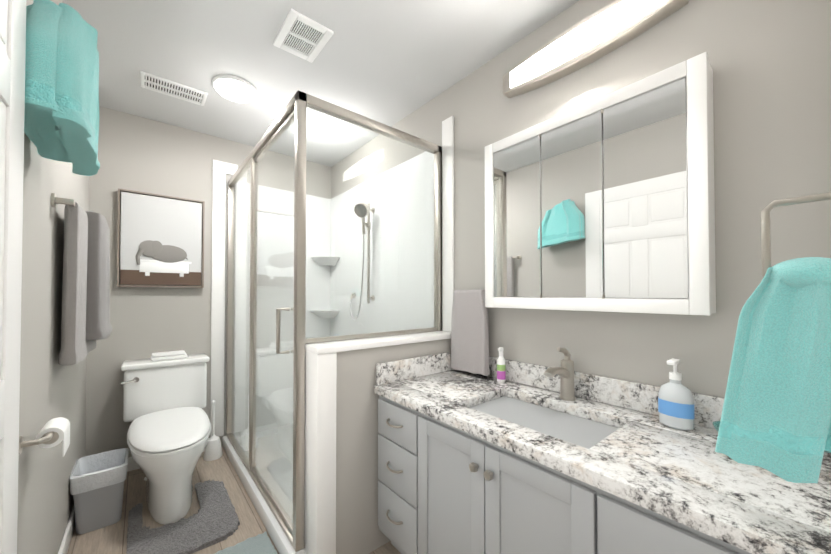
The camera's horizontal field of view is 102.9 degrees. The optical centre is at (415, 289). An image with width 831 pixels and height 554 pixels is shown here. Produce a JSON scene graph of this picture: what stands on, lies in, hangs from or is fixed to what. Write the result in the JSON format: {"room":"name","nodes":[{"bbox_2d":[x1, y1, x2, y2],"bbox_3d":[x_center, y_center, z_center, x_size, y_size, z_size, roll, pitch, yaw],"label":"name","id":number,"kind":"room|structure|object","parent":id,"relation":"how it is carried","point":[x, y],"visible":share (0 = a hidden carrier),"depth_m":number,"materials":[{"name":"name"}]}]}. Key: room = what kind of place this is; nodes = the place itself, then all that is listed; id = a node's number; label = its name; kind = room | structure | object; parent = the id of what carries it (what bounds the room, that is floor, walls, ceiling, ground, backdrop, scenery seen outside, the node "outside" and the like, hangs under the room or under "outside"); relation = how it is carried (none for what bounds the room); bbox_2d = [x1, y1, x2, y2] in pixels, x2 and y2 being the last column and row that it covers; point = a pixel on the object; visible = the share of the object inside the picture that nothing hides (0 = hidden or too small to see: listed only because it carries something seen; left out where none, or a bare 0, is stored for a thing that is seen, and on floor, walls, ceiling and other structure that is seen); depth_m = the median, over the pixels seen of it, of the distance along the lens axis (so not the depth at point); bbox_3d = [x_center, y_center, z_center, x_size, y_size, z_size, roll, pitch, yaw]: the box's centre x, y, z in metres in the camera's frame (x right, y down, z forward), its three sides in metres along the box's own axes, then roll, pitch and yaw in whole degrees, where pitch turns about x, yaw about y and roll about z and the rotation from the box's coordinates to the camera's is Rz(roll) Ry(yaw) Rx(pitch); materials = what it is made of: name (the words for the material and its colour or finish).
{"room":"bathroom","nodes":[
{"label":"bathroom","id":0,"kind":"room"},
{"bbox_2d":[17,0,88,553],"bbox_3d":[-1.179,-0.007,0.912,0.120,2.440,3.320,1,-1,-40],"label":"wall","id":1,"kind":"structure","parent":0,"point":[51,387],"depth_m":1.20,"materials":[{"name":"grey paint"}]},
{"bbox_2d":[0,0,25,553],"bbox_3d":[-0.700,0.186,0.473,0.040,2.018,0.782,1,-1,-40],"label":"door","id":2,"kind":"structure","parent":1,"relation":"in","point":[12,54],"depth_m":0.72,"materials":[{"name":"white"}]},
{"bbox_2d":[19,417,69,456],"bbox_3d":[-1.142,0.465,1.024,0.087,0.099,0.225,1,-1,-40],"label":"toilet paper holder","id":3,"kind":"object","parent":1,"relation":"attached to","point":[54,432],"visible":1,"depth_m":1.01,"materials":[{"name":"white paper"}]},
{"bbox_2d":[24,0,99,175],"bbox_3d":[-1.035,-0.587,0.968,0.160,0.394,0.380,1,-1,-40],"label":"towel","id":4,"kind":"object","parent":1,"relation":"attached to","point":[61,119],"visible":0.98,"depth_m":0.87,"materials":[{"name":"teal fabric"}]},
{"bbox_2d":[51,193,111,365],"bbox_3d":[-1.573,-0.025,1.598,0.145,0.676,0.812,1,-1,-40],"label":"towel bar","id":5,"kind":"object","parent":1,"relation":"attached to","point":[85,324],"visible":1,"depth_m":1.41,"materials":[{"name":"grey fabric"}]},
{"bbox_2d":[58,449,204,553],"bbox_3d":[-1.272,1.179,1.660,0.709,0.090,1.779,1,-1,-40],"label":"baseboard","id":6,"kind":"structure","parent":1,"relation":"attached to","point":[70,527],"depth_m":1.61,"materials":[{"name":"white wood"}]},
{"bbox_2d":[85,106,330,457],"bbox_3d":[-1.505,0.019,2.718,1.680,2.440,0.120,1,-1,-40],"label":"wall","id":7,"kind":"structure","parent":0,"point":[139,153],"depth_m":2.34,"materials":[{"name":"grey paint"}]},
{"bbox_2d":[117,188,204,287],"bbox_3d":[-1.800,-0.343,2.366,0.490,0.655,0.051,1,-1,-40],"label":"picture frame","id":8,"kind":"object","parent":7,"relation":"attached to","point":[162,239],"visible":1,"depth_m":2.35,"materials":[{"name":"brown wood"}]},
{"bbox_2d":[67,447,400,553],"bbox_3d":[-0.485,1.251,1.467,1.920,0.060,3.320,1,-1,-40],"label":"floor","id":9,"kind":"structure","parent":0,"point":[111,539],"depth_m":1.78,"materials":[{"name":"brown wood"}]},
{"bbox_2d":[69,448,128,534],"bbox_3d":[-1.691,1.075,1.783,0.216,0.302,0.276,1,-1,-40],"label":"trash can","id":10,"kind":"object","parent":9,"relation":"on","point":[97,485],"visible":1,"depth_m":1.70,"materials":[{"name":"grey plastic"}]},
{"bbox_2d":[121,353,210,524],"bbox_3d":[-1.502,0.854,2.028,0.476,0.752,0.917,1,-1,-40],"label":"toilet","id":11,"kind":"object","parent":9,"relation":"on","point":[166,415],"visible":0.98,"depth_m":1.94,"materials":[{"name":"white ceramic"}]},
{"bbox_2d":[151,350,187,360],"bbox_3d":[-1.707,0.458,2.298,0.200,0.043,0.120,1,-1,-40],"label":"washcloth","id":12,"kind":"object","parent":11,"relation":"on","point":[169,355],"visible":1,"depth_m":2.26,"materials":[{"name":"white fabric"}]},
{"bbox_2d":[126,479,239,553],"bbox_3d":[-1.238,1.213,1.764,0.453,0.026,0.621,1,-1,-40],"label":"rug","id":13,"kind":"object","parent":9,"relation":"on","point":[214,520],"visible":0.96,"depth_m":1.67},
{"bbox_2d":[204,400,221,460],"bbox_3d":[-1.490,1.026,2.443,0.120,0.420,0.120,1,-1,-40],"label":"toilet brush","id":14,"kind":"object","parent":9,"relation":"on","point":[213,449],"visible":1,"depth_m":2.41,"materials":[{"name":"white plastic"}]},
{"bbox_2d":[215,531,277,553],"bbox_3d":[-0.664,1.208,1.203,0.454,0.020,0.806,1,-1,-40],"label":"bath rug","id":15,"kind":"object","parent":9,"relation":"on","point":[260,544],"visible":0.96,"depth_m":1.55,"materials":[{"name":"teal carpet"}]},
{"bbox_2d":[222,424,304,553],"bbox_3d":[-0.678,1.191,2.300,0.914,0.085,1.549,1,-1,-40],"label":"pan","id":16,"kind":"object","parent":9,"relation":"on","point":[281,542],"visible":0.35,"depth_m":2.06,"materials":[{"name":"white plastic"}]},
{"bbox_2d":[226,90,313,551],"bbox_3d":[-0.998,0.137,2.051,0.060,2.014,1.548,1,-1,-40],"label":"shower door","id":17,"kind":"structure","parent":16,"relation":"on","point":[295,109],"depth_m":1.77,"materials":[{"name":"clear glass"}]},
{"bbox_2d":[314,97,441,342],"bbox_3d":[-0.176,0.133,1.765,0.842,2.014,0.060,1,-1,-40],"label":"glass panel","id":18,"kind":"object","parent":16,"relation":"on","point":[322,106],"depth_m":1.79,"materials":[{"name":"clear glass"}]},
{"bbox_2d":[304,331,450,553],"bbox_3d":[-0.128,0.736,1.692,0.851,0.978,0.156,1,-1,-40],"label":"wall","id":19,"kind":"structure","parent":9,"relation":"on","point":[341,456],"depth_m":1.47,"materials":[{"name":"grey paint"}]},
{"bbox_2d":[376,352,457,382],"bbox_3d":[0.028,0.399,1.717,0.540,0.099,0.020,1,-1,-40],"label":"backsplash","id":20,"kind":"structure","parent":19,"relation":"attached to","point":[391,371],"depth_m":1.67,"materials":[{"name":"white stone"}]},
{"bbox_2d":[374,391,765,553],"bbox_3d":[0.465,0.848,1.174,0.592,0.738,1.404,1,-1,-40],"label":"bathroom vanity","id":21,"kind":"object","parent":9,"relation":"on","point":[530,458],"depth_m":1.03,"materials":[{"name":"grey"}]},
{"bbox_2d":[374,370,830,553],"bbox_3d":[0.473,0.460,1.186,0.571,0.038,1.404,1,-1,-40],"label":"countertop","id":22,"kind":"structure","parent":21,"relation":"on","point":[681,473],"depth_m":0.83,"materials":[{"name":"white stone"}]},
{"bbox_2d":[497,347,505,382],"bbox_3d":[0.414,0.363,1.601,0.041,0.165,0.040,1,-1,-40],"label":"soap bottle","id":23,"kind":"object","parent":22,"relation":"on","point":[501,371],"visible":1,"depth_m":1.58,"materials":[{"name":"white plastic"}]},
{"bbox_2d":[466,391,621,446],"bbox_3d":[0.440,0.551,1.204,0.344,0.167,0.524,1,-1,-40],"label":"sink","id":24,"kind":"object","parent":22,"relation":"in","point":[574,426],"depth_m":1.23,"materials":[{"name":"white ceramic"}]},
{"bbox_2d":[542,347,577,402],"bbox_3d":[0.569,0.335,1.308,0.184,0.215,0.060,1,-1,-40],"label":"faucet","id":25,"kind":"object","parent":22,"relation":"on","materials":[{"name":"silver metal"}]},
{"bbox_2d":[658,358,694,430],"bbox_3d":[0.819,0.330,1.047,0.078,0.216,0.093,1,-1,-40],"label":"soap dispenser","id":26,"kind":"object","parent":22,"relation":"on","point":[676,409],"visible":1,"depth_m":1.03,"materials":[{"name":"white plastic"}]},
{"bbox_2d":[713,421,719,431],"bbox_3d":[0.916,0.415,0.945,0.104,0.042,0.104,1,-1,-40],"label":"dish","id":27,"kind":"object","parent":22,"relation":"on","point":[716,424],"visible":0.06,"depth_m":0.97,"materials":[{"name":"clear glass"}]},
{"bbox_2d":[63,0,578,166],"bbox_3d":[-0.485,-1.248,1.503,1.920,0.060,3.320,1,-1,-40],"label":"ceiling","id":28,"kind":"structure","parent":0,"point":[390,63],"depth_m":1.72,"materials":[{"name":"white paint"}]},
{"bbox_2d":[140,71,207,105],"bbox_3d":[-1.454,-1.205,1.999,0.320,0.012,0.170,1,-1,-40],"label":"ceiling vent","id":29,"kind":"object","parent":28,"relation":"in","point":[152,82],"visible":0.96,"depth_m":1.99,"materials":[{"name":"white plastic"}]},
{"bbox_2d":[212,74,257,102],"bbox_3d":[-1.079,-1.184,1.985,0.240,0.053,0.240,1,-1,-40],"label":"ceiling light","id":30,"kind":"object","parent":28,"relation":"attached to","point":[235,88],"visible":0.98,"depth_m":1.94,"materials":[{"name":"white glass"}]},
{"bbox_2d":[273,8,333,62],"bbox_3d":[-0.544,-1.210,1.597,0.200,0.012,0.260,1,-1,-40],"label":"ceiling vent","id":31,"kind":"object","parent":28,"relation":"in","point":[302,36],"visible":1,"depth_m":1.58,"materials":[{"name":"white plastic"}]},
{"bbox_2d":[331,0,830,397],"bbox_3d":[0.208,0.010,2.058,0.120,2.440,3.320,1,-1,-40],"label":"wall","id":32,"kind":"structure","parent":0,"point":[769,61],"depth_m":1.09,"materials":[{"name":"grey paint"}]},
{"bbox_2d":[210,116,453,436],"bbox_3d":[-0.678,0.063,2.255,0.994,2.160,1.644,1,-1,-40],"label":"trim","id":33,"kind":"structure","parent":32,"relation":"attached to","point":[221,169],"depth_m":2.57,"materials":[{"name":"white wood"}]},
{"bbox_2d":[234,151,433,436],"bbox_3d":[-0.649,0.149,2.347,0.829,2.070,1.538,1,-1,-40],"label":"wall surround","id":34,"kind":"object","parent":32,"relation":"attached to","point":[387,286],"depth_m":2.75,"materials":[{"name":"white plastic"}]},
{"bbox_2d":[350,203,374,319],"bbox_3d":[-0.472,-0.213,2.632,0.176,0.922,0.422,1,-1,-40],"label":"shower head","id":35,"kind":"object","parent":34,"relation":"attached to","point":[358,212],"depth_m":2.56},
{"bbox_2d":[450,289,489,375],"bbox_3d":[0.299,0.219,1.764,0.110,0.434,0.245,1,-1,-40],"label":"hand towel","id":36,"kind":"object","parent":32,"relation":"hanging from","point":[469,337],"visible":0.98,"depth_m":1.72,"materials":[{"name":"grey fabric"}]},
{"bbox_2d":[503,0,688,97],"bbox_3d":[0.671,-1.006,1.368,0.062,0.160,0.705,1,-1,-40],"label":"vanity light","id":37,"kind":"object","parent":32,"relation":"attached to","point":[604,31],"visible":1,"depth_m":1.32,"materials":[{"name":"white glass"}]},
{"bbox_2d":[485,52,715,315],"bbox_3d":[0.648,-0.311,1.337,0.123,0.786,0.828,1,-1,-40],"label":"medicine cabinet","id":38,"kind":"object","parent":32,"relation":"attached to","point":[605,203],"visible":1,"depth_m":1.18,"materials":[{"name":"white"}]},
{"bbox_2d":[478,356,830,454],"bbox_3d":[0.685,0.393,1.362,0.020,0.099,1.404,1,-1,-40],"label":"backsplash","id":39,"kind":"structure","parent":32,"relation":"attached to","point":[623,393],"depth_m":1.25,"materials":[{"name":"white stone"}]},
{"bbox_3d":[0.534,-0.016,0.252,1.680,2.440,0.120,1,-1,-40],"label":"wall","id":40,"kind":"structure","parent":0,"visible":0},
{"bbox_2d":[715,192,830,482],"bbox_3d":[0.710,0.079,0.619,0.095,0.542,0.222,1,-1,-40],"label":"towel ring","id":41,"kind":"object","parent":40,"relation":"attached to","point":[776,415],"visible":1,"depth_m":0.61,"materials":[{"name":"teal fabric"}]}
]}

